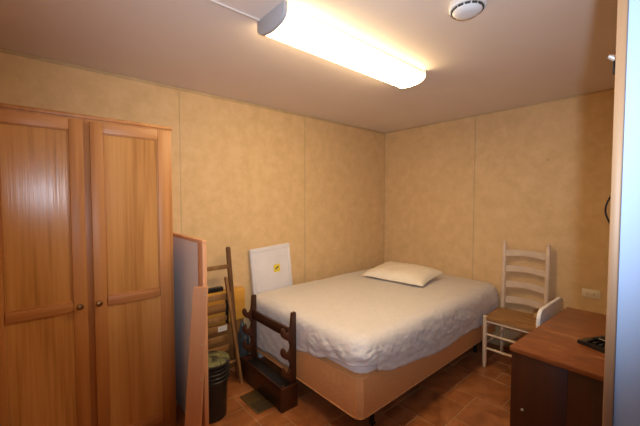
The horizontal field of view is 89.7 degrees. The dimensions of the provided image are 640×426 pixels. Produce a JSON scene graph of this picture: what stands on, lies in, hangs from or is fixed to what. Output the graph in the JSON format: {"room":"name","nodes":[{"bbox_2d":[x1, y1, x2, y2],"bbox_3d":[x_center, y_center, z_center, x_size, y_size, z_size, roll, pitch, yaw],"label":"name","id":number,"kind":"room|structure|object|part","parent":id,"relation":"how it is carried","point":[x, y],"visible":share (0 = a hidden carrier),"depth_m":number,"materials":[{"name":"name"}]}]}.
{"room":"bedroom","nodes":[
{"label":"bedroom","id":0,"kind":"room"},
{"bbox_2d":[0,52,384,343],"bbox_3d":[-0.549,0.159,3.030,3.765,2.280,0.100,-2,3,-41],"label":"wall","id":1,"kind":"structure","parent":0,"point":[242,165],"depth_m":2.87,"materials":[{"name":"beige paint"}]},
{"bbox_2d":[179,92,181,233],"bbox_3d":[-1.078,0.195,2.504,0.008,2.250,0.001,-2,3,-41],"label":"trim","id":2,"kind":"structure","parent":1,"relation":"attached to","point":[179,92],"depth_m":2.48,"materials":[{"name":"beige wood"}]},
{"bbox_2d":[0,48,384,133],"bbox_3d":[-0.516,-0.968,2.942,3.559,0.022,0.006,-2,3,-41],"label":"trim","id":3,"kind":"structure","parent":1,"relation":"attached to","point":[7,51],"depth_m":2.35,"materials":[{"name":"beige wood"}]},
{"bbox_2d":[304,118,304,200],"bbox_3d":[-0.155,0.163,3.305,0.008,2.250,0.001,-2,3,-41],"label":"trim","id":4,"kind":"structure","parent":1,"relation":"attached to","point":[304,118],"depth_m":3.27,"materials":[{"name":"beige wood"}]},
{"bbox_2d":[0,0,617,132],"bbox_3d":[0.553,-0.980,1.715,3.765,0.100,3.460,-2,3,-41],"label":"ceiling","id":5,"kind":"structure","parent":0,"point":[513,53],"depth_m":1.83,"materials":[{"name":"paint"}]},
{"bbox_2d":[207,0,259,21],"bbox_3d":[-0.677,-0.904,1.198,1.027,0.010,0.018,-2,3,-41],"label":"cable raceway","id":6,"kind":"object","parent":5,"relation":"attached to","point":[212,1],"visible":1,"depth_m":1.45,"materials":[{"name":"paint"}]},
{"bbox_2d":[257,0,425,88],"bbox_3d":[0.199,-0.893,1.844,1.140,0.083,0.226,-2,3,-41],"label":"ceiling lamp","id":7,"kind":"object","parent":5,"relation":"attached to","point":[285,23],"visible":1,"depth_m":1.67,"materials":[{"name":"white plastic"}]},
{"bbox_2d":[448,0,486,19],"bbox_3d":[0.644,-0.892,1.407,0.154,0.050,0.154,-2,3,-41],"label":"smoke detector","id":8,"kind":"object","parent":5,"relation":"attached to","point":[458,9],"visible":1,"depth_m":1.38,"materials":[{"name":"white plastic"}]},
{"bbox_2d":[174,341,511,425],"bbox_3d":[0.515,1.352,1.776,3.665,0.004,3.260,-2,3,-41],"label":"floor","id":9,"kind":"structure","parent":0,"point":[463,392],"depth_m":2.23,"materials":[{"name":"tile"}]},
{"bbox_2d":[0,103,175,425],"bbox_3d":[-1.359,0.411,1.894,0.827,1.866,0.541,-2,3,-41],"label":"wardrobe","id":10,"kind":"object","parent":9,"relation":"on","point":[87,327],"visible":1,"depth_m":1.69,"materials":[{"name":"brown wood"}]},
{"bbox_3d":[-1.373,-0.447,1.545,0.255,0.054,0.018,-2,3,-41],"label":"rail","id":11,"kind":"part","parent":10,"relation":"part of","materials":[{"name":"brown wood"}]},
{"bbox_3d":[-1.376,0.024,1.567,0.255,0.897,0.010,-2,3,-41],"label":"panel","id":12,"kind":"part","parent":10,"relation":"part of","materials":[{"name":"brown wood"}]},
{"bbox_3d":[-1.371,0.022,1.562,0.255,0.884,0.006,-2,3,-41],"label":"moulding","id":13,"kind":"part","parent":10,"relation":"part of","materials":[{"name":"brown wood"}]},
{"bbox_3d":[-1.372,0.489,1.581,0.253,0.051,0.023,-2,3,-41],"label":"rail","id":14,"kind":"part","parent":10,"relation":"part of","materials":[{"name":"brown wood"}]},
{"bbox_3d":[-1.374,0.872,1.599,0.255,0.730,0.016,-2,3,-41],"label":"panel","id":15,"kind":"part","parent":10,"relation":"part of","materials":[{"name":"brown wood"}]},
{"bbox_3d":[-1.373,0.406,1.579,0.373,1.762,0.019,-2,3,-41],"label":"door","id":16,"kind":"part","parent":10,"relation":"part of","materials":[{"name":"brown wood"}]},
{"bbox_3d":[-1.241,0.486,1.663,0.033,0.033,0.033,-2,3,-41],"label":"knob","id":17,"kind":"part","parent":10,"relation":"part of","materials":[{"name":"gold metal"}]},
{"bbox_3d":[-1.179,0.483,1.717,0.033,0.033,0.033,-2,3,-41],"label":"knob","id":18,"kind":"part","parent":10,"relation":"part of","materials":[{"name":"gold metal"}]},
{"bbox_3d":[-1.065,-0.457,1.813,0.268,0.054,0.018,-2,3,-41],"label":"rail","id":19,"kind":"part","parent":10,"relation":"part of","materials":[{"name":"brown wood"}]},
{"bbox_3d":[-1.065,0.395,1.847,0.386,1.762,0.019,-2,3,-41],"label":"door","id":20,"kind":"part","parent":10,"relation":"part of","materials":[{"name":"brown wood"}]},
{"bbox_3d":[-1.068,0.013,1.835,0.268,0.897,0.010,-2,3,-41],"label":"panel","id":21,"kind":"part","parent":10,"relation":"part of","materials":[{"name":"brown wood"}]},
{"bbox_3d":[-1.063,0.012,1.830,0.268,0.884,0.006,-2,3,-41],"label":"moulding","id":22,"kind":"part","parent":10,"relation":"part of","materials":[{"name":"brown wood"}]},
{"bbox_3d":[-1.063,0.479,1.849,0.266,0.051,0.023,-2,3,-41],"label":"rail","id":23,"kind":"part","parent":10,"relation":"part of","materials":[{"name":"brown wood"}]},
{"bbox_3d":[-1.066,0.861,1.867,0.268,0.730,0.016,-2,3,-41],"label":"panel","id":24,"kind":"part","parent":10,"relation":"part of","materials":[{"name":"brown wood"}]},
{"bbox_3d":[-1.065,1.245,1.882,0.268,0.060,0.018,-2,3,-41],"label":"rail","id":25,"kind":"part","parent":10,"relation":"part of","materials":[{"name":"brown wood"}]},
{"bbox_2d":[173,232,208,425],"bbox_3d":[-0.903,0.739,2.118,0.026,1.194,0.785,-2,3,-41],"label":"framed panel","id":26,"kind":"object","parent":9,"relation":"on","point":[189,253],"visible":0.41,"depth_m":2.05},
{"bbox_3d":[-0.903,0.152,2.094,0.026,0.020,0.785,-2,3,-41],"label":"rail","id":27,"kind":"part","parent":26,"relation":"part of","materials":[{"name":"brown wood"}]},
{"bbox_2d":[185,287,207,425],"bbox_3d":[-0.696,0.879,1.795,0.150,0.940,0.021,0,2,0],"label":"board","id":28,"kind":"object","parent":9,"relation":"on","point":[195,382],"visible":1,"depth_m":1.79,"materials":[{"name":"brown wood"}]},
{"bbox_2d":[208,351,229,423],"bbox_3d":[-0.714,1.140,2.122,0.236,0.392,0.236,-2,3,-41],"label":"waste bin","id":29,"kind":"object","parent":9,"relation":"on","point":[218,361],"visible":0.53,"depth_m":2.05,"materials":[{"name":"black plastic"}]},
{"bbox_3d":[-0.714,0.958,2.115,0.226,0.029,0.226,-2,3,-41],"label":"lid","id":30,"kind":"part","parent":29,"relation":"part of","materials":[{"name":"plastic"}]},
{"bbox_2d":[207,246,242,383],"bbox_3d":[-0.817,0.804,2.464,0.395,1.035,0.274,-2,3,-41],"label":"folding chair","id":31,"kind":"object","parent":9,"relation":"on","point":[228,307],"visible":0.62,"depth_m":2.53,"materials":[{"name":"brown wood"}]},
{"bbox_3d":[-0.748,0.794,2.585,0.025,0.205,0.008,-2,3,-41],"label":"hinge plate","id":32,"kind":"part","parent":31,"relation":"part of","materials":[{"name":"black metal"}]},
{"bbox_3d":[-0.707,0.798,2.615,0.030,1.035,0.190,-2,3,-41],"label":"post","id":33,"kind":"part","parent":31,"relation":"part of","materials":[{"name":"brown wood"}]},
{"bbox_3d":[-0.682,0.916,2.538,0.210,0.805,0.025,2,3,38],"label":"leg","id":34,"kind":"part","parent":31,"relation":"part of","materials":[{"name":"brown wood"}]},
{"bbox_2d":[207,286,244,367],"bbox_3d":[-0.868,0.982,2.652,0.515,0.665,0.075,-2,3,-41],"label":"wooden crate","id":35,"kind":"object","parent":9,"relation":"on","point":[239,292],"visible":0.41,"depth_m":2.71,"materials":[{"name":"orange wood"}]},
{"bbox_2d":[208,286,222,293],"bbox_3d":[-0.926,0.634,2.595,0.290,0.034,0.050,-2,3,-41],"label":"bar","id":36,"kind":"object","parent":35,"relation":"on","point":[218,288],"visible":0.45,"depth_m":2.63,"materials":[{"name":"plastic"}]},
{"bbox_2d":[238,320,248,356],"bbox_3d":[-0.644,1.099,2.700,0.100,0.410,0.119,-2,3,-41],"label":"plastic bag","id":37,"kind":"object","parent":9,"relation":"on","point":[242,336],"visible":0.51,"depth_m":2.66,"materials":[{"name":"grey plastic"}]},
{"bbox_2d":[240,390,273,414],"bbox_3d":[-0.448,1.327,2.266,0.135,0.006,0.255,-2,3,-41],"label":"floor vent","id":38,"kind":"object","parent":9,"relation":"in","point":[254,400],"visible":1,"depth_m":2.25,"materials":[{"name":"brown metal"}]},
{"bbox_2d":[240,294,297,412],"bbox_3d":[-0.398,0.999,2.394,0.134,0.652,0.596,-2,3,-41],"label":"rack","id":39,"kind":"object","parent":9,"relation":"on","point":[280,389],"visible":0.98,"depth_m":2.31,"materials":[{"name":"brown wood"}]},
{"bbox_2d":[247,357,289,386],"bbox_3d":[-0.392,1.197,2.407,0.115,0.014,0.515,-2,3,-41],"label":"shelf","id":40,"kind":"object","parent":39,"relation":"attached to","point":[263,367],"depth_m":2.39,"materials":[{"name":"wood"}]},
{"bbox_3d":[-0.372,0.825,2.410,0.021,0.073,0.517,-2,3,-41],"label":"cross rail","id":41,"kind":"part","parent":39,"relation":"part of","materials":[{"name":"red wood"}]},
{"bbox_2d":[249,243,292,357],"bbox_3d":[-0.430,0.803,3.025,0.490,1.018,0.079,-2,3,-41],"label":"board","id":42,"kind":"object","parent":9,"relation":"on","point":[270,266],"visible":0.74,"depth_m":2.98,"materials":[{"name":"white"}]},
{"bbox_2d":[256,268,498,425],"bbox_3d":[0.558,0.985,2.940,2.025,0.635,1.345,-2,3,-41],"label":"bed","id":43,"kind":"object","parent":9,"relation":"on","point":[362,342],"visible":0.81,"depth_m":2.26,"materials":[{"name":"beige fabric"}]},
{"bbox_3d":[0.558,0.803,2.951,1.956,0.201,1.274,-2,3,-41],"label":"mattress","id":44,"kind":"part","parent":43,"relation":"part of","materials":[{"name":"white fabric"}]},
{"bbox_3d":[0.558,0.889,2.936,2.024,0.443,1.344,-2,3,-41],"label":"mattress","id":45,"kind":"part","parent":43,"relation":"part of","materials":[{"name":"white fabric"}]},
{"bbox_2d":[363,261,443,285],"bbox_3d":[0.831,0.588,3.247,0.650,0.134,0.488,2,3,42],"label":"pillow","id":46,"kind":"object","parent":43,"relation":"on","point":[413,274],"visible":1,"depth_m":3.11,"materials":[{"name":"beige fabric"}]},
{"bbox_2d":[482,240,550,366],"bbox_3d":[1.694,0.788,2.731,0.482,1.046,0.441,-2,3,-41],"label":"chair","id":47,"kind":"object","parent":9,"relation":"on","point":[503,317],"visible":0.75,"depth_m":2.79,"materials":[{"name":"beige paint"}]},
{"bbox_3d":[1.403,1.089,2.739,0.036,0.444,0.036,-2,3,-41],"label":"leg","id":48,"kind":"part","parent":47,"relation":"part of","materials":[{"name":"beige paint"}]},
{"bbox_3d":[1.719,0.777,3.017,0.039,1.046,0.069,2,3,42],"label":"post","id":49,"kind":"part","parent":47,"relation":"part of","materials":[{"name":"beige paint"}]},
{"bbox_3d":[1.664,0.893,2.702,0.382,0.022,0.418,-2,3,-41],"label":"seat","id":50,"kind":"part","parent":47,"relation":"part of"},
{"bbox_3d":[1.942,0.787,2.760,0.069,1.046,0.041,-2,3,-41],"label":"post","id":51,"kind":"part","parent":47,"relation":"part of","materials":[{"name":"beige paint"}]},
{"bbox_2d":[534,297,563,328],"bbox_3d":[1.530,0.954,1.941,0.470,0.778,0.313,-2,3,-39],"label":"desk chair","id":52,"kind":"object","parent":9,"relation":"on","point":[555,306],"visible":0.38,"depth_m":1.97,"materials":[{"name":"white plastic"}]},
{"bbox_2d":[510,307,605,425],"bbox_3d":[1.540,0.991,1.354,0.873,0.750,1.052,-2,3,-38],"label":"desk","id":53,"kind":"object","parent":9,"relation":"on","point":[557,380],"visible":0.84,"depth_m":1.41,"materials":[{"name":"brown wood"}]},
{"bbox_3d":[1.213,1.013,1.098,0.020,0.728,1.036,-2,3,-38],"label":"panel","id":54,"kind":"part","parent":53,"relation":"part of","materials":[{"name":"brown wood"}]},
{"bbox_2d":[577,336,604,353],"bbox_3d":[1.305,0.600,1.414,0.130,0.026,0.240,-1,2,-17],"label":"box","id":55,"kind":"object","parent":53,"relation":"on","point":[589,342],"visible":0.26,"depth_m":1.46,"materials":[{"name":"plastic"}]},
{"bbox_2d":[593,335,604,342],"bbox_3d":[1.323,0.569,1.415,0.067,0.034,0.190,-1,2,-21],"label":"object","id":56,"kind":"object","parent":55,"relation":"on","point":[601,338],"visible":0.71,"depth_m":1.46,"materials":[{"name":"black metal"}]},
{"bbox_2d":[384,90,613,343],"bbox_3d":[1.936,0.161,2.964,0.100,2.280,3.260,-2,3,-41],"label":"wall","id":57,"kind":"structure","parent":0,"point":[543,171],"depth_m":3.03,"materials":[{"name":"beige paint"}]},
{"bbox_2d":[383,135,384,262],"bbox_3d":[0.829,0.124,4.156,0.007,2.258,0.007,-2,3,-41],"label":"trim","id":58,"kind":"structure","parent":57,"relation":"attached to","point":[384,135],"depth_m":4.13,"materials":[{"name":"beige wood"}]},
{"bbox_2d":[472,118,475,279],"bbox_3d":[1.575,0.163,3.302,0.001,2.250,0.008,-2,3,-41],"label":"trim","id":59,"kind":"structure","parent":57,"relation":"attached to","point":[475,118],"depth_m":3.29,"materials":[{"name":"beige wood"}]},
{"bbox_2d":[385,88,613,133],"bbox_3d":[1.898,-0.969,2.881,0.006,0.014,3.254,-2,3,-41],"label":"trim","id":60,"kind":"structure","parent":57,"relation":"attached to","point":[611,88],"depth_m":2.99,"materials":[{"name":"beige wood"}]},
{"bbox_2d":[487,337,511,348],"bbox_3d":[1.895,1.277,2.973,0.010,0.050,3.260,-2,3,-41],"label":"baseboard","id":61,"kind":"structure","parent":57,"relation":"attached to","point":[493,341],"depth_m":3.14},
{"bbox_2d":[582,288,600,299],"bbox_3d":[2.194,0.655,2.602,0.012,0.071,0.118,-2,3,-41],"label":"outlet","id":62,"kind":"object","parent":57,"relation":"attached to","point":[595,294],"visible":1,"depth_m":2.60,"materials":[{"name":"beige plastic"}]},
{"bbox_3d":[1.655,0.260,0.496,3.765,2.280,0.100,-2,3,-41],"label":"wall","id":63,"kind":"structure","parent":0,"visible":0},
{"bbox_2d":[602,0,639,425],"bbox_3d":[0.917,0.377,0.448,0.053,2.030,0.782,-2,3,-42],"label":"door","id":64,"kind":"structure","parent":63,"relation":"in","point":[621,391],"depth_m":0.69,"materials":[{"name":"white wood"}]},
{"bbox_2d":[604,195,610,223],"bbox_3d":[0.657,-0.007,0.731,0.004,0.080,0.016,-2,3,-41],"label":"loop","id":65,"kind":"object","parent":64,"relation":"attached to","point":[606,204],"visible":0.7,"depth_m":0.73,"materials":[{"name":"black"}]},
{"bbox_2d":[608,55,615,75],"bbox_3d":[0.656,-0.332,0.719,0.020,0.045,0.021,-2,3,-41],"label":"wall hook","id":66,"kind":"object","parent":64,"relation":"attached to","point":[610,57],"visible":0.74,"depth_m":0.71,"materials":[{"name":"silver metal"}]},
{"bbox_3d":[0.654,-0.344,0.717,0.021,0.020,0.012,1,3,26],"label":"arm","id":67,"kind":"part","parent":66,"relation":"part of","materials":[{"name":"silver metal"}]}
]}

